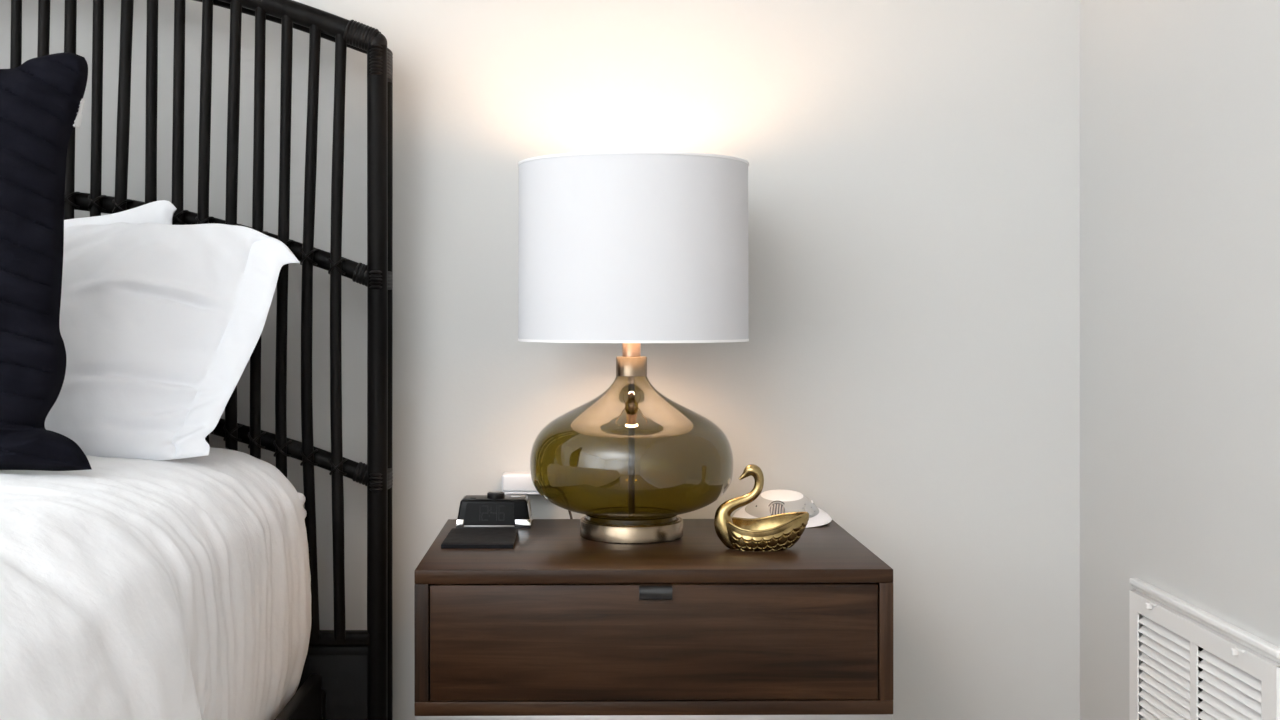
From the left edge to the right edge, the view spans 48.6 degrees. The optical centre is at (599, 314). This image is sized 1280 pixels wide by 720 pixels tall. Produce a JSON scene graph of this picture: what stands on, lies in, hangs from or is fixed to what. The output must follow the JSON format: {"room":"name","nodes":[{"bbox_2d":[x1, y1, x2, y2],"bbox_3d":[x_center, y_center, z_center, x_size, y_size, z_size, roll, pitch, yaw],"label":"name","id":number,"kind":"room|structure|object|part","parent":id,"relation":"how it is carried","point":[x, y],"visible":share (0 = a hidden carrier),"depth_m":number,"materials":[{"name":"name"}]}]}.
{"room":"bedroom","nodes":[
{"label":"bedroom","id":0,"kind":"room"},
{"bbox_2d":[0,0,1079,719],"bbox_3d":[-1.208,-0.426,2.370,4.185,2.700,0.100,0,0,0],"label":"wall","id":1,"kind":"structure","parent":0,"point":[908,367],"depth_m":2.32,"materials":[{"name":"grey paint"}]},
{"bbox_2d":[502,472,539,494],"bbox_3d":[-0.113,0.272,2.298,0.090,0.033,0.044,0,0,0],"label":"power adapter","id":2,"kind":"object","parent":1,"relation":"attached to","point":[513,483],"visible":0.47,"depth_m":2.28,"materials":[{"name":"white plastic"}]},
{"bbox_2d":[1080,0,1279,719],"bbox_3d":[0.845,-0.426,-0.480,0.120,2.700,5.600,0,0,0],"label":"wall","id":3,"kind":"structure","parent":0,"point":[1180,99],"depth_m":1.93,"materials":[{"name":"grey paint"}]},
{"bbox_2d":[1129,578,1279,719],"bbox_3d":[0.815,0.561,1.843,0.101,0.356,0.452,0,0,0],"label":"air vent","id":4,"kind":"object","parent":3,"relation":"in","point":[1197,664],"visible":1,"depth_m":1.86,"materials":[{"name":"white metal"}]},
{"bbox_3d":[0.780,0.559,1.946,0.014,0.263,0.182,0,0,0],"label":"louvre panel","id":5,"kind":"part","parent":4,"relation":"part of","materials":[{"name":"white metal"}]},
{"bbox_3d":[0.780,0.559,1.745,0.014,0.263,0.180,0,0,0],"label":"louvre panel","id":6,"kind":"part","parent":4,"relation":"part of","materials":[{"name":"white metal"}]},
{"bbox_3d":[-1.208,0.974,-0.480,4.185,0.100,5.800,0,0,0],"label":"floor","id":7,"kind":"structure","parent":0,"visible":0},
{"bbox_2d":[10,0,392,719],"bbox_3d":[-0.900,0.178,1.207,1.145,1.493,2.154,0,0,0],"label":"headboard","id":8,"kind":"object","parent":7,"relation":"on","point":[347,674],"visible":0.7,"depth_m":2.18,"materials":[{"name":"black wood"}]},
{"bbox_2d":[64,200,176,227],"bbox_3d":[-1.087,-0.072,2.100,0.904,0.203,0.077,0,0,-2],"label":"plain pillow","id":9,"kind":"object","parent":8,"relation":"on","point":[162,211],"visible":0.1,"depth_m":2.12,"materials":[{"name":"white fabric"}]},
{"bbox_2d":[0,447,310,719],"bbox_3d":[-0.900,0.401,1.166,1.025,0.480,1.952,0,0,0],"label":"duvet","id":10,"kind":"object","parent":8,"relation":"on","point":[131,589],"visible":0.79,"depth_m":1.53,"materials":[{"name":"white fabric"}]},
{"bbox_2d":[0,52,91,470],"bbox_3d":[-0.868,-0.068,1.665,0.534,0.508,0.174,0,0,-6],"label":"quilted pillow","id":11,"kind":"object","parent":10,"relation":"on","point":[42,102],"visible":1,"depth_m":1.66,"materials":[{"name":"black fabric"}]},
{"bbox_2d":[45,222,299,460],"bbox_3d":[-0.980,0.032,1.969,1.096,0.332,0.250,0,0,-4],"label":"sham pillow","id":12,"kind":"object","parent":10,"relation":"on","point":[160,324],"visible":0.73,"depth_m":1.95,"materials":[{"name":"white fabric"}]},
{"bbox_3d":[-0.900,-0.119,2.207,1.119,0.156,0.028,0,0,0],"label":"cross rail","id":13,"kind":"part","parent":8,"relation":"part of","materials":[{"name":"black wood"}]},
{"bbox_3d":[-0.900,-0.484,2.257,1.118,0.155,0.027,0,0,0],"label":"companion rail","id":14,"kind":"part","parent":8,"relation":"part of","materials":[{"name":"black wood"}]},
{"bbox_3d":[-0.900,0.191,2.207,1.118,0.155,0.028,0,0,0],"label":"cross rail","id":15,"kind":"part","parent":8,"relation":"part of","materials":[{"name":"black wood"}]},
{"bbox_3d":[-0.433,0.618,1.163,0.018,0.142,2.005,0,0,0],"label":"rail","id":16,"kind":"part","parent":8,"relation":"part of","materials":[{"name":"black wood"}]},
{"bbox_3d":[-0.900,-0.488,2.200,1.121,0.161,0.033,0,0,0],"label":"rail","id":17,"kind":"part","parent":8,"relation":"part of","materials":[{"name":"black wood"}]},
{"bbox_3d":[-0.900,0.623,2.199,1.093,0.222,0.018,0,0,0],"label":"headboard panel","id":18,"kind":"part","parent":8,"relation":"part of","materials":[{"name":"black wood"}]},
{"bbox_3d":[-0.900,0.501,2.198,1.093,0.022,0.028,0,0,0],"label":"rail","id":19,"kind":"part","parent":8,"relation":"part of","materials":[{"name":"black wood"}]},
{"bbox_3d":[-0.345,0.253,2.200,0.032,1.341,0.031,0,0,0],"label":"post","id":20,"kind":"part","parent":8,"relation":"part of","materials":[{"name":"black wood"}]},
{"bbox_2d":[414,519,892,719],"bbox_3d":[0.067,0.624,2.024,0.610,0.600,0.460,0,0,-1],"label":"nightstand","id":21,"kind":"object","parent":7,"relation":"on","point":[560,624],"visible":0.98,"depth_m":1.80,"materials":[{"name":"brown wood"}]},
{"bbox_3d":[-0.230,0.417,2.025,0.018,0.150,0.450,0,0,-1],"label":"panel","id":22,"kind":"part","parent":21,"relation":"part of","materials":[{"name":"brown wood"}]},
{"bbox_2d":[441,528,518,548],"bbox_3d":[-0.171,0.320,2.040,0.101,0.007,0.150,0,0,0],"label":"pad","id":23,"kind":"object","parent":21,"relation":"on","point":[457,538],"visible":1,"depth_m":2.01,"materials":[{"name":"black plastic"}]},
{"bbox_2d":[456,491,532,528],"bbox_3d":[-0.162,0.298,2.185,0.114,0.053,0.070,0,0,0],"label":"alarm clock","id":24,"kind":"object","parent":21,"relation":"on","point":[495,509],"visible":1,"depth_m":2.16,"materials":[{"name":"black plastic"}]},
{"bbox_3d":[-0.108,0.298,2.187,0.004,0.021,0.060,0,0,0],"label":"metal plate","id":25,"kind":"part","parent":24,"relation":"part of","materials":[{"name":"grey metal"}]},
{"bbox_2d":[518,151,748,543],"bbox_3d":[0.049,0.102,2.099,0.337,0.667,0.376,0,0,0],"label":"table lamp","id":26,"kind":"object","parent":21,"relation":"on","point":[631,249],"visible":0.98,"depth_m":1.95,"materials":[{"name":"white fabric"}]},
{"bbox_3d":[0.046,0.195,2.080,0.298,0.212,0.298,0,0,0],"label":"glass","id":27,"kind":"part","parent":26,"relation":"part of","materials":[{"name":"glass"}]},
{"bbox_3d":[0.049,-0.092,2.080,0.336,0.259,0.336,0,0,0],"label":"lamp shade","id":28,"kind":"part","parent":26,"relation":"part of","materials":[{"name":"white fabric"}]},
{"bbox_3d":[0.067,0.333,2.029,0.610,0.018,0.450,0,0,-1],"label":"panel","id":29,"kind":"part","parent":21,"relation":"part of","materials":[{"name":"brown wood"}]},
{"bbox_3d":[0.067,0.501,2.029,0.610,0.018,0.450,0,0,-1],"label":"panel","id":30,"kind":"part","parent":21,"relation":"part of","materials":[{"name":"brown wood"}]},
{"bbox_3d":[0.067,0.520,2.029,0.608,0.022,0.446,0,0,-1],"label":"frame","id":31,"kind":"part","parent":21,"relation":"part of","materials":[{"name":"grey metal"}]},
{"bbox_3d":[0.069,0.417,1.814,0.571,0.147,0.019,0,0,-1],"label":"drawer","id":32,"kind":"part","parent":21,"relation":"part of","materials":[{"name":"brown wood"}]},
{"bbox_3d":[0.071,0.353,1.801,0.042,0.018,0.014,0,0,-1],"label":"drawer pull","id":33,"kind":"part","parent":21,"relation":"part of","materials":[{"name":"metal"}]},
{"bbox_2d":[714,464,808,551],"bbox_3d":[0.224,0.268,1.968,0.131,0.122,0.075,0,0,2],"label":"dish","id":34,"kind":"object","parent":21,"relation":"on","point":[778,532],"visible":1,"depth_m":1.95,"materials":[{"name":"gold metal"}]},
{"bbox_2d":[733,489,831,527],"bbox_3d":[0.284,0.300,2.213,0.154,0.049,0.124,0,0,0],"label":"machine","id":35,"kind":"object","parent":21,"relation":"on","point":[777,501],"visible":0.79,"depth_m":2.19,"materials":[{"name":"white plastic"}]},
{"bbox_3d":[0.363,0.417,2.033,0.018,0.150,0.450,0,0,-1],"label":"panel","id":36,"kind":"part","parent":21,"relation":"part of","materials":[{"name":"brown wood"}]}
]}

